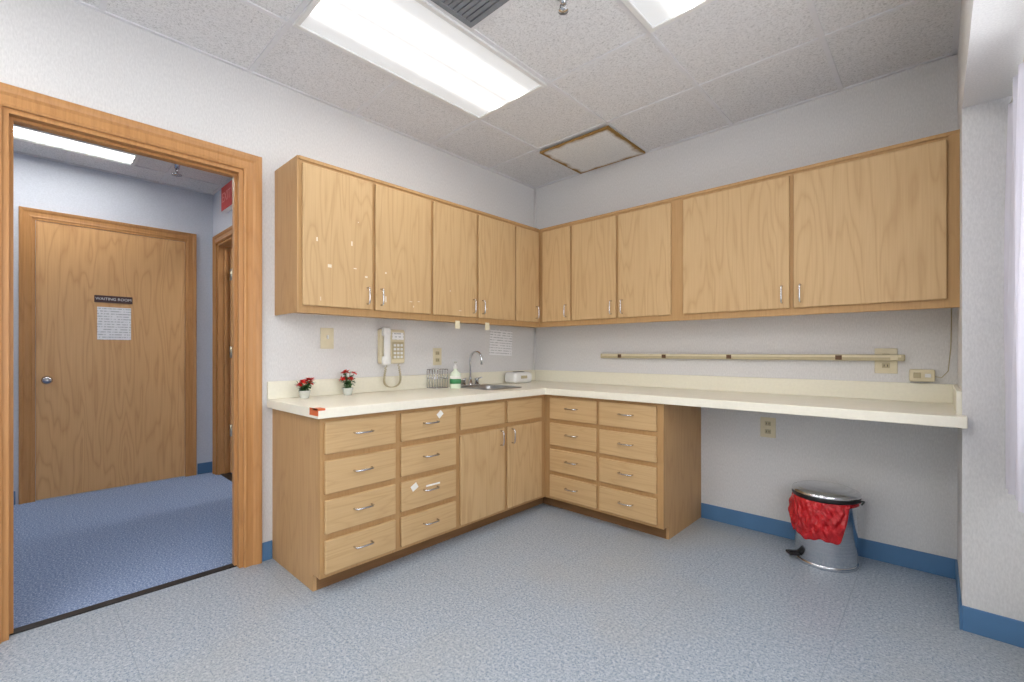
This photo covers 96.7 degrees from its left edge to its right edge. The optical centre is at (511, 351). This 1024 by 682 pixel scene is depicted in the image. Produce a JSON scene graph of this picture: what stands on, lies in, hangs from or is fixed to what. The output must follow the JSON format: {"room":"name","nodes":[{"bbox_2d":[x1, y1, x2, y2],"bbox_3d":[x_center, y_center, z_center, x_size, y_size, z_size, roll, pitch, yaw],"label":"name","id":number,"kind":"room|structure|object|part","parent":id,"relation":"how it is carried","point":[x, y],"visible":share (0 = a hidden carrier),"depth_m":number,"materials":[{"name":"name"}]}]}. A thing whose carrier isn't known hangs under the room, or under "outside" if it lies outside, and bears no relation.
{"room":"medical office workroom","nodes":[
{"label":"medical office workroom","id":0,"kind":"room"},
{"bbox_2d":[14,152,212,504],"bbox_3d":[-3.642,-0.225,3.807,0.100,2.810,6.200,0,0,43],"label":"wall","id":1,"kind":"structure","parent":0,"point":[39,183],"depth_m":3.98,"materials":[{"name":"paint"}]},
{"bbox_2d":[19,206,196,504],"bbox_3d":[-3.426,0.025,3.948,0.024,2.310,1.158,0,0,43],"label":"door frame","id":2,"kind":"structure","parent":1,"relation":"attached to","point":[26,214],"depth_m":3.59,"materials":[{"name":"brown wood"}]},
{"bbox_2d":[36,221,184,499],"bbox_3d":[-3.405,0.067,3.929,0.080,2.211,0.976,0,0,43],"label":"leaf","id":3,"kind":"object","parent":1,"relation":"attached to","point":[111,414],"depth_m":3.90,"materials":[{"name":"brown wood"}]},
{"bbox_3d":[-3.694,0.224,3.615,0.074,0.066,0.066,0,0,43],"label":"knob","id":4,"kind":"part","parent":3,"relation":"part of","materials":[{"name":"silver metal"}]},
{"bbox_2d":[94,295,132,303],"bbox_3d":[-3.441,-0.453,3.934,0.007,0.060,0.250,0,0,43],"label":"door sign","id":5,"kind":"object","parent":3,"relation":"attached to","point":[97,298],"visible":1,"depth_m":3.93,"materials":[{"name":"black plastic"}]},
{"bbox_2d":[97,307,130,339],"bbox_3d":[-3.440,-0.245,3.938,0.002,0.280,0.222,0,0,43],"label":"paper notice","id":6,"kind":"object","parent":3,"relation":"attached to","point":[113,323],"visible":1,"depth_m":3.93,"materials":[{"name":"white paper"}]},
{"bbox_2d":[14,461,211,504],"bbox_3d":[-3.453,1.127,2.243,2.310,0.105,3.970,0,0,43],"label":"baseboard","id":7,"kind":"structure","parent":1,"relation":"attached to","point":[206,467],"depth_m":4.42,"materials":[{"name":"blue plastic"}]},
{"bbox_2d":[14,139,229,192],"bbox_3d":[-2.798,-1.590,3.019,2.410,0.080,6.200,0,0,43],"label":"ceiling","id":8,"kind":"structure","parent":0,"point":[20,146],"depth_m":3.84,"materials":[{"name":"white tile"}]},
{"bbox_2d":[14,124,139,166],"bbox_3d":[-3.429,-1.541,3.225,0.305,0.014,1.200,0,0,43],"label":"ceiling light","id":9,"kind":"object","parent":8,"relation":"attached to","point":[22,133],"depth_m":3.40,"materials":[{"name":"white plastic"}]},
{"bbox_2d":[14,151,231,194],"bbox_3d":[-3.453,-1.546,2.243,2.310,0.007,3.970,0,0,43],"label":"grid","id":10,"kind":"object","parent":8,"relation":"attached to","point":[68,156],"visible":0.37,"depth_m":3.96,"materials":[{"name":"white metal"}]},
{"bbox_2d":[171,163,181,176],"bbox_3d":[-2.704,-1.487,3.670,0.112,0.124,0.112,0,0,43],"label":"sprinkler head","id":11,"kind":"object","parent":8,"relation":"attached to","point":[176,166],"visible":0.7,"depth_m":3.66},
{"bbox_2d":[213,189,231,236],"bbox_3d":[-2.059,-0.185,3.738,2.310,2.730,0.120,0,0,43],"label":"wall","id":12,"kind":"structure","parent":0,"point":[222,221],"depth_m":4.33,"materials":[{"name":"paint"}]},
{"bbox_2d":[212,226,231,474],"bbox_3d":[-2.469,0.033,4.104,1.060,2.295,0.144,0,0,43],"label":"door frame","id":13,"kind":"structure","parent":12,"relation":"attached to","point":[223,248],"depth_m":4.39,"materials":[{"name":"brown wood"}]},
{"bbox_2d":[221,180,231,212],"bbox_3d":[-2.512,-1.380,4.043,0.310,0.220,0.050,0,0,43],"label":"exit sign","id":14,"kind":"object","parent":12,"relation":"attached to","point":[226,191],"visible":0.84,"depth_m":4.02,"materials":[{"name":"red plastic"}]},
{"bbox_2d":[230,248,231,472],"bbox_3d":[-2.431,0.080,4.749,0.042,2.180,0.890,0,0,43],"label":"leaf","id":15,"kind":"object","parent":12,"relation":"attached to","point":[230,248],"visible":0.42,"depth_m":4.41,"materials":[{"name":"brown wood"}]},
{"bbox_2d":[0,0,534,542],"bbox_3d":[-1.872,-0.225,2.156,0.120,2.810,6.200,0,0,43],"label":"wall","id":16,"kind":"structure","parent":0,"point":[67,50],"depth_m":2.59,"materials":[{"name":"paint"}]},
{"bbox_2d":[0,82,261,643],"bbox_3d":[-1.810,0.045,2.206,0.144,2.270,1.062,0,0,43],"label":"door frame","id":17,"kind":"structure","parent":16,"relation":"attached to","point":[13,97],"depth_m":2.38,"materials":[{"name":"brown wood"}]},
{"bbox_2d":[262,540,271,561],"bbox_3d":[-2.382,1.127,1.516,0.008,0.105,2.968,0,0,43],"label":"baseboard","id":18,"kind":"structure","parent":16,"relation":"attached to","point":[266,546],"depth_m":2.58,"materials":[{"name":"blue plastic"}]},
{"bbox_2d":[320,328,333,348],"bbox_3d":[-1.148,-0.085,2.832,0.018,0.130,0.085,0,0,43],"label":"light switch","id":19,"kind":"object","parent":16,"relation":"attached to","point":[326,334],"visible":1,"depth_m":2.83,"materials":[{"name":"beige plastic"}]},
{"bbox_2d":[378,327,403,387],"bbox_3d":[-0.819,0.036,3.133,0.087,0.412,0.195,0,0,43],"label":"wall telephone","id":20,"kind":"object","parent":16,"relation":"attached to","point":[390,342],"visible":1,"depth_m":3.08,"materials":[{"name":"beige plastic"}]},
{"bbox_3d":[-0.818,0.160,3.111,0.020,0.164,0.146,0,0,43],"label":"coiled cord","id":21,"kind":"part","parent":20,"relation":"part of","materials":[{"name":"beige plastic"}]},
{"bbox_3d":[-0.791,-0.010,3.157,0.007,0.120,0.090,0,0,43],"label":"keypad panel","id":22,"kind":"part","parent":20,"relation":"part of","materials":[{"name":"beige plastic"}]},
{"bbox_2d":[275,155,559,327],"bbox_3d":[-0.439,-0.625,3.337,0.368,0.830,2.318,0,0,43],"label":"upper cabinet","id":23,"kind":"object","parent":16,"relation":"attached to","point":[348,243],"visible":1,"depth_m":2.80,"materials":[{"name":"brown wood"}]},
{"bbox_3d":[-1.246,-0.625,2.510,0.315,0.830,0.008,0,0,43],"label":"panel","id":24,"kind":"part","parent":23,"relation":"part of","materials":[{"name":"brown wood"}]},
{"bbox_3d":[-0.972,-0.627,2.558,0.017,0.755,0.407,0,0,43],"label":"door","id":25,"kind":"part","parent":23,"relation":"part of","materials":[{"name":"brown wood"}]},
{"bbox_3d":[-0.838,-0.330,2.664,0.034,0.105,0.009,0,0,43],"label":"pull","id":26,"kind":"part","parent":23,"relation":"part of","materials":[{"name":"silver metal"}]},
{"bbox_3d":[-0.681,-0.627,2.870,0.017,0.755,0.406,0,0,43],"label":"door","id":27,"kind":"part","parent":23,"relation":"part of","materials":[{"name":"brown wood"}]},
{"bbox_3d":[-0.454,-0.233,3.141,0.018,0.045,1.995,0,0,43],"label":"rail","id":28,"kind":"part","parent":23,"relation":"part of","materials":[{"name":"brown wood"}]},
{"bbox_3d":[-0.449,-1.031,3.128,0.006,0.018,1.983,0,0,43],"label":"trim","id":29,"kind":"part","parent":23,"relation":"part of","materials":[{"name":"brown wood"}]},
{"bbox_3d":[-0.395,-0.627,3.177,0.017,0.755,0.388,0,0,43],"label":"door","id":30,"kind":"part","parent":23,"relation":"part of","materials":[{"name":"brown wood"}]},
{"bbox_2d":[455,321,488,329],"bbox_3d":[-0.284,-0.193,3.308,0.002,0.055,0.334,0,0,43],"label":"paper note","id":31,"kind":"object","parent":23,"relation":"attached to","point":[457,323],"visible":1,"depth_m":3.21,"materials":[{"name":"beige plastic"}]},
{"bbox_3d":[-0.115,-0.627,3.477,0.017,0.755,0.390,0,0,43],"label":"door","id":32,"kind":"part","parent":23,"relation":"part of","materials":[{"name":"brown wood"}]},
{"bbox_3d":[0.125,-0.627,3.735,0.017,0.755,0.277,0,0,43],"label":"door","id":33,"kind":"part","parent":23,"relation":"part of","materials":[{"name":"brown wood"}]},
{"bbox_2d":[433,348,440,364],"bbox_3d":[-0.568,0.035,3.459,0.010,0.130,0.080,0,0,43],"label":"wall outlet","id":34,"kind":"object","parent":16,"relation":"attached to","point":[436,351],"visible":1,"depth_m":3.45,"materials":[{"name":"beige plastic"}]},
{"bbox_2d":[489,329,511,355],"bbox_3d":[-0.095,-0.082,3.972,0.002,0.236,0.290,0,0,43],"label":"paper notice","id":35,"kind":"object","parent":16,"relation":"attached to","point":[500,343],"visible":1,"depth_m":3.97,"materials":[{"name":"white paper"}]},
{"bbox_2d":[533,188,535,368],"bbox_3d":[0.211,-0.689,4.270,0.017,1.702,0.065,0,0,18],"label":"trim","id":36,"kind":"structure","parent":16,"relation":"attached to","point":[534,188],"depth_m":4.29,"materials":[{"name":"white paint"}]},
{"bbox_2d":[0,472,1023,681],"bbox_3d":[-1.529,1.220,1.836,5.880,0.080,6.200,0,0,43],"label":"floor","id":37,"kind":"structure","parent":0,"point":[543,592],"depth_m":2.09,"materials":[{"name":"carpet"}]},
{"bbox_2d":[9,563,236,635],"bbox_3d":[-1.819,1.177,2.214,0.050,0.006,0.842,0,0,43],"label":"threshold","id":38,"kind":"object","parent":37,"relation":"on","point":[215,570],"visible":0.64,"depth_m":2.15,"materials":[{"name":"black plastic"}]},
{"bbox_2d":[220,472,231,480],"bbox_3d":[-2.461,1.177,4.113,0.870,0.006,0.080,0,0,43],"label":"threshold","id":39,"kind":"object","parent":37,"relation":"on","point":[228,476],"visible":0.36,"depth_m":4.33,"materials":[{"name":"black plastic"}]},
{"bbox_2d":[272,395,544,590],"bbox_3d":[-0.334,0.748,3.231,0.664,0.864,2.330,0,0,43],"label":"base cabinet","id":40,"kind":"object","parent":37,"relation":"on","point":[353,495],"visible":0.99,"depth_m":2.52,"materials":[{"name":"brown wood"}]},
{"bbox_3d":[-0.770,0.417,2.339,0.017,0.158,0.390,0,0,43],"label":"drawer","id":41,"kind":"part","parent":40,"relation":"part of","materials":[{"name":"brown wood"}]},
{"bbox_3d":[-0.770,0.608,2.339,0.017,0.163,0.390,0,0,43],"label":"drawer","id":42,"kind":"part","parent":40,"relation":"part of","materials":[{"name":"brown wood"}]},
{"bbox_3d":[-0.770,0.800,2.339,0.017,0.163,0.390,0,0,43],"label":"drawer","id":43,"kind":"part","parent":40,"relation":"part of","materials":[{"name":"brown wood"}]},
{"bbox_3d":[-0.770,0.994,2.339,0.017,0.163,0.390,0,0,43],"label":"drawer","id":44,"kind":"part","parent":40,"relation":"part of","materials":[{"name":"brown wood"}]},
{"bbox_3d":[-0.752,0.407,2.321,0.034,0.009,0.105,0,0,43],"label":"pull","id":45,"kind":"part","parent":40,"relation":"part of","materials":[{"name":"silver metal"}]},
{"bbox_3d":[-0.752,0.598,2.321,0.034,0.009,0.105,0,0,43],"label":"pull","id":46,"kind":"part","parent":40,"relation":"part of","materials":[{"name":"silver metal"}]},
{"bbox_3d":[-0.752,0.790,2.321,0.034,0.009,0.105,0,0,43],"label":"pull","id":47,"kind":"part","parent":40,"relation":"part of","materials":[{"name":"silver metal"}]},
{"bbox_3d":[-0.752,0.984,2.321,0.034,0.009,0.105,0,0,43],"label":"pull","id":48,"kind":"part","parent":40,"relation":"part of","materials":[{"name":"silver metal"}]},
{"bbox_3d":[-0.480,0.417,2.650,0.017,0.158,0.390,0,0,43],"label":"drawer","id":49,"kind":"part","parent":40,"relation":"part of","materials":[{"name":"brown wood"}]},
{"bbox_3d":[-0.480,0.608,2.650,0.017,0.163,0.390,0,0,43],"label":"drawer","id":50,"kind":"part","parent":40,"relation":"part of","materials":[{"name":"brown wood"}]},
{"bbox_3d":[-0.480,0.800,2.650,0.017,0.163,0.390,0,0,43],"label":"drawer","id":51,"kind":"part","parent":40,"relation":"part of","materials":[{"name":"brown wood"}]},
{"bbox_3d":[-0.480,0.994,2.650,0.017,0.163,0.390,0,0,43],"label":"drawer","id":52,"kind":"part","parent":40,"relation":"part of","materials":[{"name":"brown wood"}]},
{"bbox_3d":[-0.461,0.790,2.633,0.034,0.009,0.105,0,0,43],"label":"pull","id":53,"kind":"part","parent":40,"relation":"part of","materials":[{"name":"silver metal"}]},
{"bbox_3d":[-0.461,0.984,2.633,0.034,0.009,0.105,0,0,43],"label":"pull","id":54,"kind":"part","parent":40,"relation":"part of","materials":[{"name":"silver metal"}]},
{"bbox_3d":[-0.189,0.795,2.963,0.017,0.560,0.392,0,0,43],"label":"door","id":55,"kind":"part","parent":40,"relation":"part of","materials":[{"name":"brown wood"}]},
{"bbox_3d":[-0.063,0.580,3.060,0.034,0.105,0.009,0,0,43],"label":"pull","id":56,"kind":"part","parent":40,"relation":"part of","materials":[{"name":"silver metal"}]},
{"bbox_3d":[0.092,0.795,3.264,0.017,0.560,0.368,0,0,43],"label":"door","id":57,"kind":"part","parent":40,"relation":"part of","materials":[{"name":"brown wood"}]},
{"bbox_2d":[267,370,967,428],"bbox_3d":[0.463,0.242,2.466,2.874,0.148,2.362,0,0,43],"label":"countertop","id":58,"kind":"structure","parent":40,"relation":"on","point":[940,405],"depth_m":2.68,"materials":[{"name":"beige laminate"}]},
{"bbox_2d":[295,377,314,398],"bbox_3d":[-1.207,0.208,2.638,0.113,0.121,0.115,0,0,25],"label":"potted flower","id":59,"kind":"object","parent":58,"relation":"on","point":[304,392],"visible":1,"depth_m":2.62,"materials":[{"name":"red plant"}]},
{"bbox_3d":[-1.203,0.245,2.640,0.068,0.045,0.068,0,0,43],"label":"pot","id":60,"kind":"part","parent":59,"relation":"part of","materials":[{"name":"white ceramic"}]},
{"bbox_2d":[339,369,356,394],"bbox_3d":[-1.027,0.188,2.833,0.125,0.161,0.114,0,0,-8],"label":"potted flower","id":61,"kind":"object","parent":58,"relation":"on","point":[348,389],"visible":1,"depth_m":2.81,"materials":[{"name":"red plant"}]},
{"bbox_3d":[-1.022,0.245,2.833,0.068,0.045,0.068,0,0,43],"label":"pot","id":62,"kind":"part","parent":61,"relation":"part of","materials":[{"name":"white ceramic"}]},
{"bbox_2d":[427,369,447,388],"bbox_3d":[-0.553,0.196,3.373,0.094,0.140,0.124,0,0,43],"label":"wire rack","id":63,"kind":"object","parent":58,"relation":"on","point":[437,377],"visible":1,"depth_m":3.35,"materials":[{"name":"silver metal"}]},
{"bbox_2d":[450,361,460,388],"bbox_3d":[-0.418,0.168,3.364,0.084,0.200,0.084,0,0,30],"label":"soap bottle","id":64,"kind":"object","parent":58,"relation":"on","point":[455,376],"visible":1,"depth_m":3.33,"materials":[{"name":"white plastic"}]},
{"bbox_2d":[461,351,482,385],"bbox_3d":[-0.302,0.128,3.583,0.137,0.278,0.180,0,0,43],"label":"faucet","id":65,"kind":"object","parent":58,"relation":"on","point":[463,380],"visible":0.94,"depth_m":3.60,"materials":[{"name":"silver metal"}]},
{"bbox_3d":[-0.284,0.108,3.588,0.122,0.239,0.018,0,0,26],"label":"spout","id":66,"kind":"part","parent":65,"relation":"part of","materials":[{"name":"silver metal"}]},
{"bbox_2d":[461,384,520,389],"bbox_3d":[-0.173,0.347,3.443,0.394,0.171,0.364,0,0,43],"label":"sink","id":67,"kind":"object","parent":58,"relation":"in","point":[485,386],"visible":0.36,"depth_m":3.56,"materials":[{"name":"metal"}]},
{"bbox_2d":[505,371,531,382],"bbox_3d":[0.057,0.218,3.960,0.142,0.097,0.230,0,0,43],"label":"tissue box","id":68,"kind":"object","parent":58,"relation":"on","point":[518,376],"visible":1,"depth_m":3.89,"materials":[{"name":"white plastic"}]},
{"bbox_2d":[543,395,700,539],"bbox_3d":[0.753,0.748,3.355,1.015,0.864,0.664,0,0,43],"label":"base cabinet","id":69,"kind":"object","parent":37,"relation":"on","point":[632,465],"visible":1,"depth_m":3.04,"materials":[{"name":"brown wood"}]},
{"bbox_3d":[0.432,0.417,3.259,0.403,0.158,0.017,0,0,43],"label":"drawer","id":70,"kind":"part","parent":69,"relation":"part of","materials":[{"name":"brown wood"}]},
{"bbox_3d":[0.432,0.608,3.259,0.403,0.163,0.017,0,0,43],"label":"drawer","id":71,"kind":"part","parent":69,"relation":"part of","materials":[{"name":"brown wood"}]},
{"bbox_3d":[0.432,0.800,3.259,0.403,0.163,0.017,0,0,43],"label":"drawer","id":72,"kind":"part","parent":69,"relation":"part of","materials":[{"name":"brown wood"}]},
{"bbox_3d":[0.432,0.994,3.259,0.403,0.163,0.017,0,0,43],"label":"drawer","id":73,"kind":"part","parent":69,"relation":"part of","materials":[{"name":"brown wood"}]},
{"bbox_3d":[0.748,0.417,2.965,0.410,0.158,0.017,0,0,43],"label":"drawer","id":74,"kind":"part","parent":69,"relation":"part of","materials":[{"name":"brown wood"}]},
{"bbox_3d":[0.748,0.608,2.965,0.410,0.163,0.017,0,0,43],"label":"drawer","id":75,"kind":"part","parent":69,"relation":"part of","materials":[{"name":"brown wood"}]},
{"bbox_3d":[0.748,0.800,2.965,0.410,0.163,0.017,0,0,43],"label":"drawer","id":76,"kind":"part","parent":69,"relation":"part of","materials":[{"name":"brown wood"}]},
{"bbox_3d":[0.748,0.994,2.965,0.410,0.163,0.017,0,0,43],"label":"drawer","id":77,"kind":"part","parent":69,"relation":"part of","materials":[{"name":"brown wood"}]},
{"bbox_2d":[786,480,864,572],"bbox_3d":[1.755,0.965,2.570,0.363,0.430,0.344,0,0,6],"label":"trash can","id":78,"kind":"object","parent":37,"relation":"on","point":[823,515],"visible":1,"depth_m":2.46,"materials":[{"name":"silver metal"}]},
{"bbox_3d":[1.774,0.770,2.577,0.326,0.040,0.326,0,0,43],"label":"lid","id":79,"kind":"part","parent":78,"relation":"part of","materials":[{"name":"silver metal"}]},
{"bbox_2d":[81,0,954,186],"bbox_3d":[-0.331,-1.590,1.266,3.350,0.080,5.400,0,0,43],"label":"ceiling","id":80,"kind":"structure","parent":0,"point":[723,37],"depth_m":2.42,"materials":[{"name":"tile"}]},
{"bbox_2d":[293,0,546,119],"bbox_3d":[-0.416,-1.541,2.384,0.576,0.014,1.196,0,0,43],"label":"ceiling light","id":81,"kind":"object","parent":80,"relation":"attached to","point":[413,42],"depth_m":2.32,"materials":[{"name":"white plastic"}]},
{"bbox_2d":[431,0,508,27],"bbox_3d":[-0.181,-1.542,1.748,0.580,0.013,0.582,0,0,43],"label":"ceiling vent","id":82,"kind":"object","parent":80,"relation":"attached to","point":[470,12],"depth_m":2.04,"materials":[{"name":"grey metal"}]},
{"bbox_2d":[70,0,960,188],"bbox_3d":[-0.544,-1.546,1.396,2.860,0.007,5.300,0,0,43],"label":"grid","id":83,"kind":"object","parent":80,"relation":"attached to","point":[288,23],"visible":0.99,"depth_m":2.44,"materials":[{"name":"white metal"}]},
{"bbox_2d":[557,0,567,14],"bbox_3d":[0.221,-1.510,1.968,0.070,0.077,0.070,0,0,43],"label":"sprinkler head","id":84,"kind":"object","parent":80,"relation":"attached to","point":[562,10],"visible":1,"depth_m":1.97},
{"bbox_2d":[540,126,644,173],"bbox_3d":[0.621,-1.532,3.496,0.590,0.013,0.570,-1,0,41],"label":"tile","id":85,"kind":"structure","parent":80,"relation":"attached to","point":[604,146],"depth_m":3.46,"materials":[{"name":"white tile"}]},
{"bbox_2d":[621,0,714,32],"bbox_3d":[0.473,-1.541,1.555,0.586,0.014,1.196,0,0,43],"label":"ceiling light","id":86,"kind":"object","parent":80,"relation":"attached to","point":[654,15],"depth_m":2.05,"materials":[{"name":"white plastic"}]},
{"bbox_2d":[535,54,957,559],"bbox_3d":[1.476,-0.225,3.204,3.350,2.810,0.100,0,0,43],"label":"wall","id":87,"kind":"structure","parent":0,"point":[905,475],"depth_m":2.84,"materials":[{"name":"painted drywall"}]},
{"bbox_2d":[539,129,959,326],"bbox_3d":[1.253,-0.625,3.092,2.545,0.830,0.368,0,0,43],"label":"upper cabinet","id":88,"kind":"object","parent":87,"relation":"attached to","point":[874,230],"visible":1,"depth_m":2.62,"materials":[{"name":"brown wood"}]},
{"bbox_3d":[0.362,-0.627,3.730,0.282,0.755,0.017,0,0,43],"label":"door","id":89,"kind":"part","parent":88,"relation":"part of","materials":[{"name":"brown wood"}]},
{"bbox_3d":[0.624,-0.627,3.487,0.393,0.755,0.017,0,0,43],"label":"door","id":90,"kind":"part","parent":88,"relation":"part of","materials":[{"name":"brown wood"}]},
{"bbox_3d":[0.927,-0.627,3.204,0.397,0.755,0.017,0,0,43],"label":"door","id":91,"kind":"part","parent":88,"relation":"part of","materials":[{"name":"brown wood"}]},
{"bbox_3d":[1.357,-0.627,2.803,0.613,0.755,0.017,0,0,43],"label":"door","id":92,"kind":"part","parent":88,"relation":"part of","materials":[{"name":"brown wood"}]},
{"bbox_3d":[1.170,-0.233,3.003,2.545,0.045,0.018,0,0,43],"label":"rail","id":93,"kind":"part","parent":88,"relation":"part of","materials":[{"name":"brown wood"}]},
{"bbox_3d":[1.166,-1.031,2.990,2.533,0.018,0.006,0,0,43],"label":"trim","id":94,"kind":"part","parent":88,"relation":"part of","materials":[{"name":"brown wood"}]},
{"bbox_3d":[1.538,-0.330,2.599,0.009,0.105,0.034,0,0,43],"label":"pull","id":95,"kind":"part","parent":88,"relation":"part of","materials":[{"name":"silver metal"}]},
{"bbox_3d":[1.604,-0.330,2.537,0.009,0.105,0.034,0,0,43],"label":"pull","id":96,"kind":"part","parent":88,"relation":"part of","materials":[{"name":"silver metal"}]},
{"bbox_3d":[1.826,-0.627,2.366,0.628,0.755,0.017,0,0,43],"label":"door","id":97,"kind":"part","parent":88,"relation":"part of","materials":[{"name":"brown wood"}]},
{"bbox_2d":[601,354,904,360],"bbox_3d":[1.445,0.032,3.135,1.913,0.036,0.042,0,0,43],"label":"outlet strip","id":98,"kind":"object","parent":87,"relation":"attached to","point":[840,357],"visible":1,"depth_m":2.91,"materials":[{"name":"beige plastic"}]},
{"bbox_2d":[835,355,841,359],"bbox_3d":[1.915,0.032,2.670,0.032,0.026,0.002,0,0,43],"label":"receptacle","id":99,"kind":"object","parent":98,"relation":"attached to","point":[837,357],"depth_m":2.67,"materials":[{"name":"brown plastic"}]},
{"bbox_2d":[890,355,897,359],"bbox_3d":[2.098,0.032,2.499,0.032,0.026,0.002,0,0,43],"label":"receptacle","id":100,"kind":"object","parent":98,"relation":"attached to","point":[892,357],"depth_m":2.50,"materials":[{"name":"beige plastic"}]},
{"bbox_2d":[760,417,775,437],"bbox_3d":[1.662,0.490,2.955,0.090,0.130,0.010,0,0,43],"label":"wall outlet","id":101,"kind":"object","parent":87,"relation":"attached to","point":[767,425],"visible":1,"depth_m":2.95,"materials":[{"name":"beige plastic"}]},
{"bbox_2d":[701,503,955,578],"bbox_3d":[1.828,1.127,2.802,1.308,0.105,0.008,0,0,43],"label":"baseboard","id":102,"kind":"structure","parent":87,"relation":"attached to","point":[943,566],"depth_m":2.60,"materials":[{"name":"blue plastic"}]},
{"bbox_2d":[875,348,897,373],"bbox_3d":[2.095,0.050,2.551,0.100,0.140,0.010,0,0,43],"label":"wall outlet","id":103,"kind":"object","parent":87,"relation":"attached to","point":[891,367],"visible":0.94,"depth_m":2.54,"materials":[{"name":"beige plastic"}]},
{"bbox_2d":[882,363,889,367],"bbox_3d":[2.093,0.076,2.548,0.034,0.028,0.003,0,0,43],"label":"socket","id":104,"kind":"object","parent":103,"relation":"attached to","point":[884,365],"depth_m":2.55,"materials":[{"name":"beige plastic"}]},
{"bbox_2d":[909,308,951,381],"bbox_3d":[2.217,-0.035,2.413,0.168,0.386,0.046,0,0,43],"label":"plug adapter","id":105,"kind":"object","parent":87,"relation":"attached to","point":[921,375],"visible":1,"depth_m":2.42,"materials":[{"name":"beige plastic"}]},
{"bbox_3d":[2.260,-0.046,2.383,0.067,0.365,0.009,0,0,32],"label":"cord","id":106,"kind":"part","parent":105,"relation":"part of","materials":[{"name":"beige plastic"}]},
{"bbox_2d":[958,0,1023,621],"bbox_3d":[2.291,-0.185,1.980,0.490,2.730,0.580,0,0,43],"label":"wall","id":107,"kind":"structure","parent":0,"point":[990,522],"depth_m":1.89,"materials":[{"name":"painted drywall"}]},
{"bbox_2d":[962,0,1023,107],"bbox_3d":[0.447,-1.292,0.076,0.390,0.515,4.720,0,0,43],"label":"bulkhead","id":108,"kind":"object","parent":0,"point":[992,30],"depth_m":1.58,"materials":[{"name":"white paint"}]},
{"bbox_3d":[0.626,-0.185,-0.091,0.100,2.730,4.720,0,0,43],"label":"wall","id":109,"kind":"structure","parent":0,"visible":0},
{"bbox_2d":[955,559,1023,647],"bbox_3d":[0.641,1.127,0.291,0.398,0.105,5.300,0,0,43],"label":"baseboard","id":110,"kind":"structure","parent":109,"relation":"attached to","point":[1007,630],"depth_m":1.88,"materials":[{"name":"blue plastic"}]},
{"bbox_3d":[0.509,-1.005,0.216,0.021,0.061,4.410,0,0,43],"label":"curtain rod","id":111,"kind":"object","parent":109,"relation":"attached to","visible":0},
{"bbox_2d":[1004,62,1023,512],"bbox_3d":[1.819,-0.225,1.620,0.067,1.490,0.550,0,0,43],"label":"window curtain","id":112,"kind":"object","parent":111,"relation":"hanging from","point":[1014,182],"visible":1,"depth_m":1.65,"materials":[{"name":"white fabric"}]}
]}

